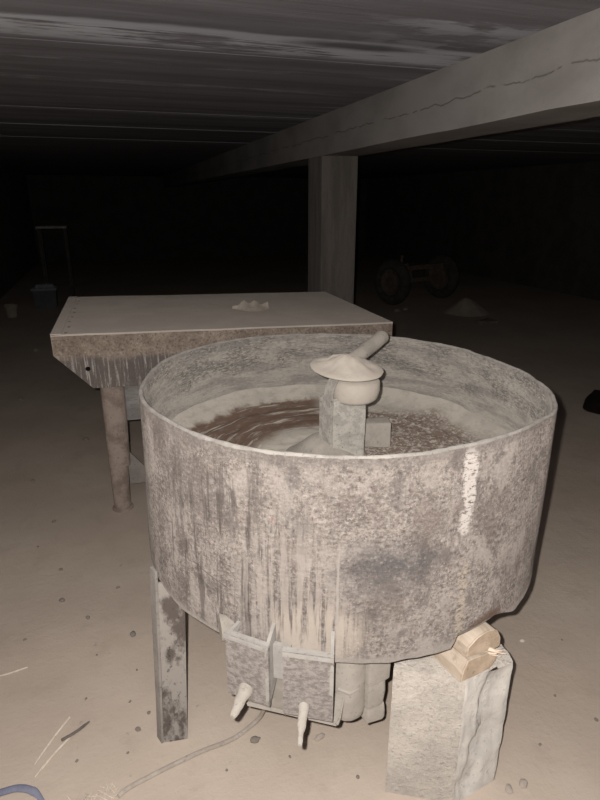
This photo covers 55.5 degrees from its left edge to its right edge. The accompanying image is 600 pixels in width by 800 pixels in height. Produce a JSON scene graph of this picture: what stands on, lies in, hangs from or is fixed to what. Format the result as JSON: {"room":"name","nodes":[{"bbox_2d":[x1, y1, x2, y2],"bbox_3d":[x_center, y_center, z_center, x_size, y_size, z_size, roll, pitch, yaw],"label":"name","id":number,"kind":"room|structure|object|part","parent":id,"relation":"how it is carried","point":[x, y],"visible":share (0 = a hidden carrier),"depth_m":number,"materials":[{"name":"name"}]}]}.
{"room":"abandoned factory basement","nodes":[
{"label":"abandoned factory basement","id":0,"kind":"room"},
{"bbox_2d":[0,167,38,298],"bbox_3d":[-3.833,-1.497,5.681,0.200,2.045,18.900,-6,20,-17],"label":"wall","id":1,"kind":"structure","parent":0,"point":[18,249],"depth_m":11.25,"materials":[{"name":"black"}]},
{"bbox_2d":[26,175,367,261],"bbox_3d":[-2.350,-4.923,15.398,8.950,2.045,0.200,-6,20,-17],"label":"wall","id":2,"kind":"structure","parent":0,"point":[105,217],"depth_m":15.00,"materials":[{"name":"black"}]},
{"bbox_2d":[163,8,599,186],"bbox_3d":[-0.527,-2.707,6.386,0.289,0.292,18.500,-6,20,-17],"label":"beam","id":3,"kind":"structure","parent":2,"relation":"attached to","point":[551,75],"depth_m":2.46,"materials":[{"name":"concrete"}]},
{"bbox_2d":[0,253,599,799],"bbox_3d":[0.521,-0.906,7.380,9.350,0.200,18.900,-6,20,-17],"label":"floor","id":4,"kind":"structure","parent":0,"point":[553,337],"depth_m":2.22,"materials":[{"name":"beige concrete"}]},
{"bbox_2d":[4,304,17,317],"bbox_3d":[-3.879,-1.200,7.665,0.169,0.165,0.168,-6,20,-17],"label":"bucket","id":5,"kind":"object","parent":4,"relation":"on","point":[11,309],"visible":1,"depth_m":7.62,"materials":[{"name":"beige plastic"}]},
{"bbox_2d":[0,667,27,676],"bbox_3d":[-0.976,0.914,1.906,0.120,0.006,0.009,-9,21,-23],"label":"stalk","id":6,"kind":"object","parent":4,"relation":"on","point":[17,670],"visible":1,"depth_m":1.91,"materials":[{"name":"beige plant"}]},
{"bbox_2d":[0,784,44,799],"bbox_3d":[-0.772,1.049,1.509,0.257,0.017,0.066,1,19,4],"label":"hose","id":7,"kind":"object","parent":4,"relation":"on","point":[31,790],"visible":1,"depth_m":1.52,"materials":[{"name":"blue rubber"}]},
{"bbox_2d":[30,286,57,308],"bbox_3d":[-3.727,-1.508,8.360,0.345,0.285,0.280,-6,20,-17],"label":"plastic crate","id":8,"kind":"object","parent":4,"relation":"on","point":[43,297],"visible":0.98,"depth_m":8.26,"materials":[{"name":"plastic"}]},
{"bbox_2d":[35,283,53,288],"bbox_3d":[-3.723,-1.667,8.300,0.240,0.050,0.200,-9,21,-23],"label":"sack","id":9,"kind":"object","parent":8,"relation":"on","point":[37,285],"visible":1,"depth_m":8.22,"materials":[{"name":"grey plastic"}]},
{"bbox_2d":[34,716,70,764],"bbox_3d":[-0.726,0.996,1.673,0.009,0.006,0.161,5,20,14],"label":"stalk","id":10,"kind":"object","parent":4,"relation":"on","point":[69,717],"visible":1,"depth_m":1.67,"materials":[{"name":"beige plant"}]},
{"bbox_2d":[35,737,69,776],"bbox_3d":[-0.705,1.014,1.622,0.009,0.006,0.130,8,21,21],"label":"stalk","id":11,"kind":"object","parent":4,"relation":"on","point":[66,740],"visible":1,"depth_m":1.62,"materials":[{"name":"beige plant"}]},
{"bbox_2d":[35,225,74,296],"bbox_3d":[-3.709,-2.070,8.697,0.420,1.120,0.300,-6,20,-17],"label":"stand","id":12,"kind":"object","parent":4,"relation":"on","point":[39,232],"visible":0.71,"depth_m":8.58,"materials":[{"name":"metal"}]},
{"bbox_3d":[-3.844,-2.000,8.542,0.035,1.090,0.035,-6,20,-17],"label":"leg","id":13,"kind":"part","parent":12,"relation":"part of","materials":[{"name":"wood"}]},
{"bbox_3d":[-3.917,-2.076,8.758,0.035,1.090,0.035,-6,20,-17],"label":"leg","id":14,"kind":"part","parent":12,"relation":"part of","materials":[{"name":"wood"}]},
{"bbox_3d":[-3.501,-2.036,8.647,0.035,1.090,0.035,-6,20,-17],"label":"leg","id":15,"kind":"part","parent":12,"relation":"part of","materials":[{"name":"wood"}]},
{"bbox_3d":[-3.575,-2.112,8.862,0.035,1.090,0.035,-6,20,-17],"label":"leg","id":16,"kind":"part","parent":12,"relation":"part of","materials":[{"name":"wood"}]},
{"bbox_2d":[61,721,89,740],"bbox_3d":[-0.665,0.983,1.692,0.011,0.010,0.088,17,26,40],"label":"twig","id":17,"kind":"object","parent":4,"relation":"on","point":[86,723],"visible":1,"depth_m":1.69,"materials":[{"name":"brown wood"}]},
{"bbox_2d":[67,782,118,799],"bbox_3d":[-0.551,1.043,1.491,0.148,0.042,0.074,-6,20,-17],"label":"litter","id":18,"kind":"object","parent":4,"relation":"on","point":[111,784],"visible":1,"depth_m":1.51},
{"bbox_2d":[130,631,135,636],"bbox_3d":[-0.609,0.851,2.078,0.021,0.012,0.026,-13,23,-32],"label":"pebble","id":19,"kind":"object","parent":4,"relation":"on","point":[132,634],"visible":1,"depth_m":2.07,"materials":[{"name":"stone"}]},
{"bbox_2d":[50,291,392,512],"bbox_3d":[-0.459,-0.090,3.351,1.664,0.944,1.097,-6,20,-17],"label":"worktable","id":20,"kind":"object","parent":4,"relation":"on","point":[121,339],"visible":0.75,"depth_m":2.81,"materials":[{"name":"metal"}]},
{"bbox_3d":[-0.908,0.429,2.897,0.092,0.264,0.091,-6,20,-17],"label":"leg","id":21,"kind":"part","parent":20,"relation":"part of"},
{"bbox_3d":[-0.912,0.548,2.938,0.106,0.012,0.106,-6,20,-17],"label":"foot plate","id":22,"kind":"part","parent":20,"relation":"part of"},
{"bbox_3d":[-0.347,-0.153,2.914,1.092,0.477,0.012,-6,20,-16],"label":"panel","id":23,"kind":"part","parent":20,"relation":"part of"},
{"bbox_2d":[232,300,268,311],"bbox_3d":[-0.267,-0.522,3.159,0.205,0.046,0.135,-6,20,-17],"label":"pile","id":24,"kind":"object","parent":20,"relation":"on","point":[254,306],"visible":1,"depth_m":3.17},
{"bbox_2d":[250,736,259,742],"bbox_3d":[-0.131,0.994,1.669,0.028,0.015,0.023,5,20,13],"label":"lump","id":25,"kind":"object","parent":4,"relation":"on","point":[255,739],"visible":1,"depth_m":1.67,"materials":[{"name":"stone"}]},
{"bbox_2d":[314,733,324,741],"bbox_3d":[0.058,0.991,1.679,0.036,0.015,0.016,-13,23,-33],"label":"lump","id":26,"kind":"object","parent":4,"relation":"on","point":[320,736],"visible":1,"depth_m":1.67,"materials":[{"name":"beige stone"}]},
{"bbox_2d":[308,156,357,303],"bbox_3d":[0.240,-0.939,4.486,0.277,1.798,0.310,-6,20,-17],"label":"column","id":27,"kind":"structure","parent":4,"relation":"on","point":[332,180],"depth_m":4.23,"materials":[{"name":"concrete"}]},
{"bbox_2d":[117,331,557,797],"bbox_3d":[0.106,0.386,1.745,1.136,1.113,1.289,8,21,22],"label":"mixer","id":28,"kind":"object","parent":4,"relation":"on","point":[339,509],"visible":1,"depth_m":1.27,"materials":[{"name":"metal"}]},
{"bbox_3d":[-0.352,0.739,1.591,0.095,0.549,0.013,-4,20,-11],"label":"leg","id":29,"kind":"part","parent":28,"relation":"part of","materials":[{"name":"metal"}]},
{"bbox_3d":[-0.114,0.590,1.249,0.104,0.166,0.010,8,21,21],"label":"bracket plate","id":30,"kind":"part","parent":28,"relation":"part of","materials":[{"name":"metal"}]},
{"bbox_3d":[-0.044,0.572,1.250,0.051,0.091,0.013,6,20,18],"label":"packing plate","id":31,"kind":"part","parent":28,"relation":"part of","materials":[{"name":"grey metal"}]},
{"bbox_3d":[-0.001,0.715,1.404,0.228,0.014,0.148,5,20,14],"label":"rail","id":32,"kind":"part","parent":28,"relation":"part of","materials":[{"name":"metal"}]},
{"bbox_3d":[0.017,0.610,1.216,0.109,0.177,0.011,3,20,8],"label":"bracket plate","id":33,"kind":"part","parent":28,"relation":"part of","materials":[{"name":"metal"}]},
{"bbox_3d":[0.122,0.081,1.660,0.126,0.202,0.061,-4,20,-10],"label":"post","id":34,"kind":"part","parent":28,"relation":"part of","materials":[{"name":"metal"}]},
{"bbox_2d":[139,335,557,663],"bbox_3d":[0.119,0.161,1.700,1.137,0.502,1.136,-6,20,-17],"label":"tub","id":35,"kind":"object","parent":28,"relation":"attached to","point":[300,515],"depth_m":1.26,"materials":[{"name":"metal"}]},
{"bbox_3d":[0.118,0.658,1.407,0.101,0.288,0.103,-6,20,-17],"label":"motor","id":36,"kind":"part","parent":28,"relation":"part of","materials":[{"name":"paint"}]},
{"bbox_3d":[0.190,-0.140,1.710,0.049,0.098,0.266,13,23,33],"label":"mixing arm","id":37,"kind":"part","parent":28,"relation":"part of"},
{"bbox_3d":[0.239,0.102,1.789,0.085,0.087,0.054,-1,19,-4],"label":"mixing blade","id":38,"kind":"part","parent":28,"relation":"part of","materials":[{"name":"grey metal"}]},
{"bbox_3d":[0.119,0.366,1.772,1.104,0.020,1.104,-6,20,-17],"label":"plate","id":39,"kind":"part","parent":28,"relation":"part of","materials":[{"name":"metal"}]},
{"bbox_2d":[375,255,458,304],"bbox_3d":[1.804,-1.872,8.743,1.242,0.715,0.670,-14,24,-34],"label":"wheeled axle","id":40,"kind":"object","parent":4,"relation":"on","point":[393,278],"visible":1,"depth_m":8.61,"materials":[{"name":"rubber"}]},
{"bbox_3d":[1.502,-2.031,8.480,0.200,0.240,0.140,-16,25,-38],"label":"post","id":41,"kind":"part","parent":40,"relation":"part of","materials":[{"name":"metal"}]},
{"bbox_2d":[385,621,512,799],"bbox_3d":[0.381,0.828,1.530,0.306,0.422,0.222,0,19,0],"label":"concrete block","id":42,"kind":"object","parent":4,"relation":"on","point":[445,732],"visible":0.88,"depth_m":1.45,"materials":[{"name":"grey concrete"}]},
{"bbox_2d":[430,621,505,681],"bbox_3d":[0.386,0.576,1.435,0.127,0.116,0.231,-11,22,-29],"label":"wooden block","id":43,"kind":"object","parent":42,"relation":"on","point":[473,651],"visible":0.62,"depth_m":1.36,"materials":[{"name":"brown wood"}]},
{"bbox_2d":[443,298,490,316],"bbox_3d":[2.336,-1.323,7.965,0.676,0.213,0.654,-6,20,-17],"label":"heap","id":44,"kind":"object","parent":4,"relation":"on","point":[465,307],"visible":1,"depth_m":7.83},
{"bbox_2d":[474,318,499,324],"bbox_3d":[2.389,-1.016,7.315,0.318,0.050,0.181,-9,21,-24],"label":"debris","id":45,"kind":"object","parent":4,"relation":"on","point":[485,321],"visible":1,"depth_m":7.27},
{"bbox_2d":[505,784,512,793],"bbox_3d":[0.561,1.044,1.533,0.019,0.010,0.028,1,19,3],"label":"lump","id":46,"kind":"object","parent":4,"relation":"on","point":[508,788],"visible":1,"depth_m":1.53,"materials":[{"name":"beige stone"}]},
{"bbox_2d":[519,779,527,787],"bbox_3d":[0.607,1.039,1.547,0.022,0.011,0.032,14,24,35],"label":"lump","id":47,"kind":"object","parent":4,"relation":"on","point":[523,783],"visible":1,"depth_m":1.54,"materials":[{"name":"beige stone"}]},
{"bbox_2d":[583,389,599,413],"bbox_3d":[2.363,0.041,4.255,0.464,0.077,0.880,-6,20,-17],"label":"scrap","id":48,"kind":"object","parent":4,"relation":"on","point":[591,404],"visible":1,"depth_m":4.37,"materials":[{"name":"black"}]},
{"bbox_2d":[0,0,599,178],"bbox_3d":[0.521,-3.046,6.625,9.350,0.252,18.900,-6,20,-17],"label":"ceiling","id":49,"kind":"structure","parent":0,"point":[88,87],"depth_m":2.56,"materials":[{"name":"concrete"}]},
{"bbox_2d":[365,161,599,300],"bbox_3d":[4.875,-2.431,8.331,0.200,2.045,18.900,-6,20,-17],"label":"wall","id":50,"kind":"structure","parent":0,"point":[533,226],"depth_m":10.91,"materials":[{"name":"black"}]}
]}

